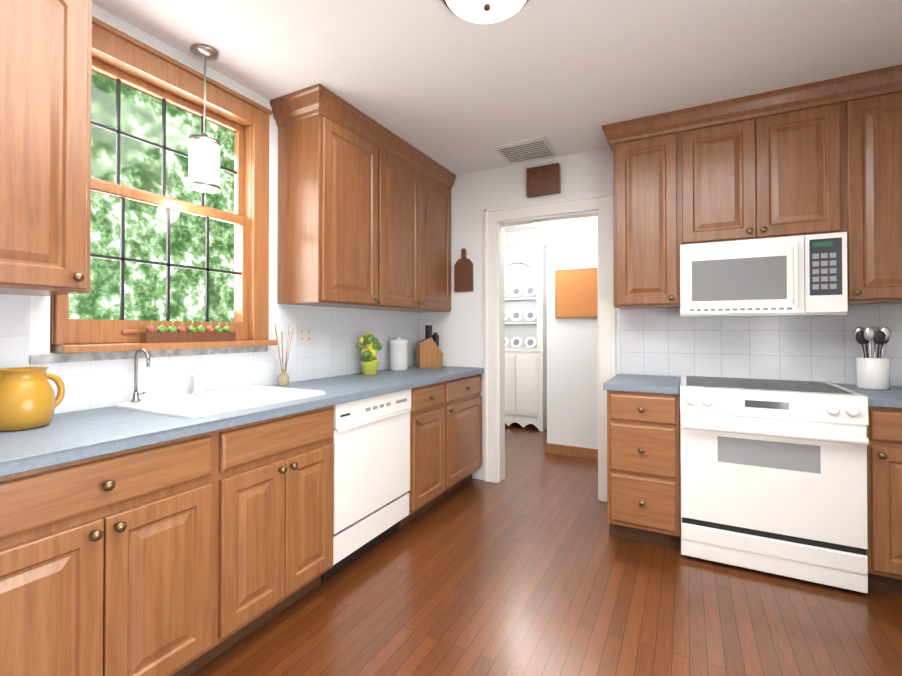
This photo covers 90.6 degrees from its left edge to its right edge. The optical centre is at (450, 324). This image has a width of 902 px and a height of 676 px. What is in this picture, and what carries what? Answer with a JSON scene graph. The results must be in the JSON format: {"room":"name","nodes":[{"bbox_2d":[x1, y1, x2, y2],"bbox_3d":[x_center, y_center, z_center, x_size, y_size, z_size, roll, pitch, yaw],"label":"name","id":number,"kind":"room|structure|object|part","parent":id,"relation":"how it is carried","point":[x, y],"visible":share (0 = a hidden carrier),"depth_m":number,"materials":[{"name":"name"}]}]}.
{"room":"kitchen","nodes":[
{"label":"kitchen","id":0,"kind":"room"},
{"bbox_2d":[30,3,385,413],"bbox_3d":[-1.505,-0.019,1.782,0.160,2.520,5.160,0,-1,28],"label":"wall","id":1,"kind":"structure","parent":0,"point":[39,325],"depth_m":2.14,"materials":[{"name":"white paint"}]},
{"bbox_2d":[0,0,91,295],"bbox_3d":[-1.567,-0.697,1.087,0.374,1.174,1.062,0,-1,28],"label":"upper cabinet","id":2,"kind":"object","parent":1,"relation":"attached to","point":[45,119],"visible":1,"depth_m":1.38,"materials":[{"name":"brown wood"}]},
{"bbox_2d":[50,16,276,353],"bbox_3d":[-1.284,-0.548,2.103,0.215,1.315,0.974,0,-1,28],"label":"window","id":3,"kind":"structure","parent":1,"relation":"in","point":[131,62],"depth_m":2.10,"materials":[{"name":"brown wood"}]},
{"bbox_3d":[-1.326,-0.536,2.076,0.043,1.040,0.760,0,-1,28],"label":"glass","id":4,"kind":"part","parent":3,"relation":"part of","materials":[{"name":"clear glass"}]},
{"bbox_3d":[-1.326,-0.536,2.076,0.052,1.040,0.760,0,-1,28],"label":"window muntins","id":5,"kind":"part","parent":3,"relation":"part of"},
{"bbox_2d":[140,319,235,342],"bbox_3d":[-1.205,0.028,2.075,0.048,0.100,0.420,0,-1,28],"label":"planter box","id":6,"kind":"object","parent":3,"relation":"on","point":[172,334],"visible":1,"depth_m":2.03,"materials":[{"name":"brown wood"}]},
{"bbox_2d":[0,294,418,413],"bbox_3d":[-1.409,0.101,1.775,0.014,0.460,4.840,0,-1,28],"label":"wall tiles","id":7,"kind":"structure","parent":1,"relation":"attached to","point":[94,380],"depth_m":2.25,"materials":[{"name":"white tile"}]},
{"bbox_2d":[297,326,313,345],"bbox_3d":[-0.894,0.065,2.748,0.007,0.120,0.130,0,-1,28],"label":"electrical outlet plate","id":8,"kind":"object","parent":7,"relation":"attached to","point":[305,335],"visible":1,"depth_m":2.74,"materials":[{"name":"grey plastic"}]},
{"bbox_2d":[276,104,381,307],"bbox_3d":[-0.729,-0.643,2.719,0.337,1.044,0.515,0,-1,28],"label":"upper cabinet","id":9,"kind":"object","parent":1,"relation":"attached to","point":[364,211],"depth_m":2.53,"materials":[{"name":"brown wood"}]},
{"bbox_2d":[354,144,453,312],"bbox_3d":[-0.372,-0.637,3.395,0.337,1.044,1.014,0,-1,28],"label":"upper cabinet","id":10,"kind":"object","parent":1,"relation":"attached to","point":[416,203],"depth_m":3.25,"materials":[{"name":"brown wood"}]},
{"bbox_2d":[92,0,901,231],"bbox_3d":[0.773,-1.327,2.029,4.250,0.100,7.700,0,-1,28],"label":"ceiling","id":11,"kind":"structure","parent":0,"point":[440,82],"depth_m":2.11,"materials":[{"name":"white paint"}]},
{"bbox_2d":[187,44,220,192],"bbox_3d":[-1.145,-0.954,2.075,0.136,0.643,0.136,0,-1,28],"label":"pendant light","id":12,"kind":"object","parent":11,"relation":"hanging from","point":[204,164],"visible":1,"depth_m":2.03,"materials":[{"name":"white glass"}]},
{"bbox_2d":[442,0,528,23],"bbox_3d":[0.134,-1.226,1.664,0.360,0.105,0.360,0,-1,28],"label":"dome ceiling light","id":13,"kind":"object","parent":11,"relation":"attached to","point":[484,11],"visible":1,"depth_m":1.70,"materials":[{"name":"white glass"}]},
{"bbox_2d":[492,136,556,162],"bbox_3d":[0.536,-1.256,3.221,0.380,0.017,0.330,0,-1,28],"label":"ceiling vent","id":14,"kind":"object","parent":11,"relation":"in","point":[528,149],"visible":1,"depth_m":3.19,"materials":[{"name":"white metal"}]},
{"bbox_2d":[532,222,546,226],"bbox_3d":[1.081,-1.195,5.200,0.320,0.104,0.320,0,-1,28],"label":"hall ceiling light","id":15,"kind":"object","parent":11,"relation":"attached to","point":[541,224],"visible":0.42,"depth_m":5.15,"materials":[{"name":"white metal"}]},
{"bbox_2d":[505,228,546,247],"bbox_3d":[1.108,0.018,5.841,1.280,2.520,0.140,0,-1,28],"label":"wall","id":16,"kind":"structure","parent":0,"point":[526,237],"depth_m":5.84,"materials":[{"name":"white paint"}]},
{"bbox_2d":[190,422,901,675],"bbox_3d":[0.773,1.293,2.006,4.250,0.100,7.700,0,-1,28],"label":"floor","id":17,"kind":"structure","parent":0,"point":[528,565],"depth_m":1.96,"materials":[{"name":"brown wood"}]},
{"bbox_2d":[0,432,223,675],"bbox_3d":[-1.249,0.803,1.416,0.614,0.870,0.669,0,-1,28],"label":"base cabinet","id":18,"kind":"object","parent":17,"relation":"on","point":[185,534],"depth_m":1.29,"materials":[{"name":"brown wood"}]},
{"bbox_2d":[0,365,483,479],"bbox_3d":[-1.014,0.351,1.846,0.633,0.038,4.336,0,-1,28],"label":"countertop","id":19,"kind":"structure","parent":18,"relation":"on","point":[70,437],"depth_m":1.52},
{"bbox_2d":[0,367,64,430],"bbox_3d":[-1.368,0.227,1.438,0.164,0.199,0.202,0,-1,28],"label":"pitcher","id":20,"kind":"object","parent":19,"relation":"on","point":[28,400],"visible":1,"depth_m":1.39,"materials":[{"name":"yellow ceramic"}]},
{"bbox_2d":[132,348,149,399],"bbox_3d":[-1.268,0.206,1.837,0.113,0.221,0.048,0,-1,28],"label":"faucet","id":21,"kind":"object","parent":19,"relation":"on","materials":[{"name":"silver metal"}]},
{"bbox_2d":[108,384,327,419],"bbox_3d":[-0.982,0.423,1.982,0.515,0.210,0.680,0,-1,28],"label":"sink","id":22,"kind":"object","parent":19,"relation":"in","point":[206,403],"depth_m":1.94,"materials":[{"name":"white ceramic"}]},
{"bbox_2d":[275,324,293,385],"bbox_3d":[-0.928,0.166,2.482,0.098,0.340,0.101,0,-1,28],"label":"reed diffuser","id":23,"kind":"object","parent":19,"relation":"on","point":[283,378],"visible":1,"depth_m":2.47,"materials":[{"name":"beige"}]},
{"bbox_2d":[356,333,381,374],"bbox_3d":[-0.558,0.197,3.072,0.163,0.290,0.184,0,-1,28],"label":"potted plant","id":24,"kind":"object","parent":19,"relation":"on","point":[369,362],"visible":1,"depth_m":3.04,"materials":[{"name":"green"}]},
{"bbox_2d":[389,337,407,370],"bbox_3d":[-0.401,0.218,3.425,0.146,0.254,0.146,0,-1,28],"label":"canister","id":25,"kind":"object","parent":19,"relation":"on","point":[398,353],"visible":1,"depth_m":3.36,"materials":[{"name":"white ceramic"}]},
{"bbox_2d":[416,325,442,367],"bbox_3d":[-0.181,0.175,3.693,0.200,0.345,0.110,0,-1,-24],"label":"knife block","id":26,"kind":"object","parent":19,"relation":"on","point":[429,353],"visible":1,"depth_m":3.65,"materials":[{"name":"brown wood"}]},
{"bbox_2d":[224,404,336,650],"bbox_3d":[-0.952,0.808,1.980,0.614,0.870,0.606,0,-1,28],"label":"base cabinet","id":27,"kind":"object","parent":17,"relation":"on","point":[279,474],"depth_m":1.79,"materials":[{"name":"brown wood"}]},
{"bbox_2d":[321,389,410,580],"bbox_3d":[-0.647,0.813,2.535,0.588,0.863,0.655,0,-1,28],"label":"dishwasher","id":28,"kind":"object","parent":17,"relation":"on","point":[371,439],"visible":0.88,"depth_m":2.35,"materials":[{"name":"white metal"}]},
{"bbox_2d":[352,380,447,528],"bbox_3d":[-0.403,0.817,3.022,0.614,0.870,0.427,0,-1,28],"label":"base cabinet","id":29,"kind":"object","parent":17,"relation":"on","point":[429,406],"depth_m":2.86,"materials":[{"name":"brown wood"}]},
{"bbox_2d":[448,372,483,494],"bbox_3d":[-0.158,0.822,3.488,0.614,0.870,0.625,0,-1,28],"label":"base cabinet","id":30,"kind":"object","parent":17,"relation":"on","point":[464,396],"depth_m":3.33,"materials":[{"name":"brown wood"}]},
{"bbox_2d":[505,244,546,430],"bbox_3d":[0.874,0.159,5.653,0.750,2.235,0.403,0,-1,28],"label":"tall cabinet","id":31,"kind":"object","parent":17,"relation":"on","point":[525,335],"visible":0.75,"depth_m":5.46,"materials":[{"name":"white wood"}]},
{"bbox_2d":[603,374,680,548],"bbox_3d":[1.195,0.795,2.756,0.392,0.910,0.654,0,-1,28],"label":"base cabinet","id":32,"kind":"object","parent":17,"relation":"on","point":[643,466],"visible":0.98,"depth_m":2.50,"materials":[{"name":"brown wood"}]},
{"bbox_2d":[603,374,679,394],"bbox_3d":[1.200,0.359,2.769,0.392,0.038,0.629,0,-1,28],"label":"countertop","id":33,"kind":"structure","parent":32,"relation":"on","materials":[{"name":"laminate"}]},
{"bbox_2d":[680,375,868,592],"bbox_3d":[1.690,0.780,2.453,0.758,0.910,0.718,0,-1,28],"label":"stove","id":34,"kind":"object","parent":17,"relation":"on","point":[773,476],"visible":1,"depth_m":2.18,"materials":[{"name":"white metal"}]},
{"bbox_2d":[832,383,901,593],"bbox_3d":[2.401,0.789,2.121,0.802,0.910,0.654,0,-1,28],"label":"base cabinet","id":35,"kind":"object","parent":17,"relation":"on","point":[884,492],"visible":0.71,"depth_m":2.02,"materials":[{"name":"brown wood"}]},
{"bbox_2d":[832,383,901,407],"bbox_3d":[2.406,0.353,2.134,0.802,0.038,0.629,0,-1,28],"label":"countertop","id":36,"kind":"structure","parent":35,"relation":"on","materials":[{"name":"laminate"}]},
{"bbox_2d":[854,326,890,389],"bbox_3d":[2.234,0.171,2.365,0.143,0.329,0.132,0,-1,28],"label":"utensil crock","id":37,"kind":"object","parent":36,"relation":"on","point":[873,372],"visible":1,"depth_m":2.33,"materials":[{"name":"white ceramic"}]},
{"bbox_2d":[547,216,597,448],"bbox_3d":[2.282,-0.001,3.799,2.940,2.520,0.140,0,-1,28],"label":"wall","id":38,"kind":"structure","parent":0,"point":[572,381],"depth_m":4.31,"materials":[{"name":"white paint"}]},
{"bbox_2d":[545,443,597,459],"bbox_3d":[2.179,1.209,3.755,2.812,0.100,0.015,0,-1,28],"label":"baseboard","id":39,"kind":"structure","parent":38,"relation":"attached to","point":[574,451],"depth_m":4.29,"materials":[{"name":"brown wood"}]},
{"bbox_2d":[555,268,597,317],"bbox_3d":[1.243,-0.301,4.255,0.500,0.470,0.022,0,-1,28],"label":"corkboard","id":40,"kind":"object","parent":38,"relation":"attached to","point":[576,293],"visible":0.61,"depth_m":4.26,"materials":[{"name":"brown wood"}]},
{"bbox_2d":[419,148,837,479],"bbox_3d":[1.421,-0.007,3.088,3.800,2.520,0.120,0,-1,28],"label":"wall","id":41,"kind":"structure","parent":0,"point":[458,328],"depth_m":3.65,"materials":[{"name":"white paint"}]},
{"bbox_2d":[454,248,472,291],"bbox_3d":[0.106,-0.457,3.703,0.170,0.360,0.018,0,-1,28],"label":"cutting board","id":42,"kind":"object","parent":41,"relation":"hanging from","point":[463,273],"visible":0.98,"depth_m":3.69,"materials":[{"name":"brown wood"}]},
{"bbox_2d":[527,163,560,197],"bbox_3d":[0.699,-1.092,3.378,0.250,0.215,0.054,0,-1,28],"label":"door chime","id":43,"kind":"object","parent":41,"relation":"attached to","point":[544,180],"visible":1,"depth_m":3.35,"materials":[{"name":"brown wood"}]},
{"bbox_2d":[484,192,615,501],"bbox_3d":[0.743,0.160,3.429,1.006,2.198,0.146,0,-1,28],"label":"door frame","id":44,"kind":"structure","parent":41,"relation":"attached to","point":[499,219],"depth_m":3.52,"materials":[{"name":"white wood"}]},
{"bbox_2d":[610,124,681,308],"bbox_3d":[1.276,-0.646,2.902,0.379,1.065,0.347,0,-1,28],"label":"upper cabinet","id":45,"kind":"object","parent":41,"relation":"attached to","point":[647,166],"depth_m":2.74,"materials":[{"name":"brown wood"}]},
{"bbox_2d":[620,304,901,385],"bbox_3d":[2.051,-0.066,2.686,1.950,0.810,0.006,0,-1,28],"label":"wall tiles","id":46,"kind":"structure","parent":41,"relation":"attached to","point":[663,341],"depth_m":2.76,"materials":[{"name":"white tile"}]},
{"bbox_2d":[682,92,849,303],"bbox_3d":[1.780,-0.649,2.637,0.759,1.065,0.347,0,-1,28],"label":"upper cabinet","id":47,"kind":"object","parent":41,"relation":"attached to","point":[822,157],"depth_m":2.46,"materials":[{"name":"brown wood"}]},
{"bbox_2d":[680,232,847,317],"bbox_3d":[1.757,-0.263,2.591,0.756,0.422,0.435,0,-1,28],"label":"microwave","id":48,"kind":"object","parent":47,"relation":"attached to","point":[796,276],"visible":1,"depth_m":2.42,"materials":[{"name":"white plastic"}]},
{"bbox_2d":[848,80,901,304],"bbox_3d":[2.293,-0.651,2.367,0.402,1.065,0.347,0,-1,28],"label":"upper cabinet","id":49,"kind":"object","parent":41,"relation":"attached to","point":[875,113],"depth_m":2.25,"materials":[{"name":"brown wood"}]},
{"label":"outside","id":50,"kind":"structure","parent":0,"visible":0},
{"bbox_2d":[69,71,234,321],"bbox_3d":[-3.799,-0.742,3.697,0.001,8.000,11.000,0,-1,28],"label":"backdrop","id":51,"kind":"structure","parent":50,"point":[184,121],"depth_m":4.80,"materials":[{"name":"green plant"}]}
]}

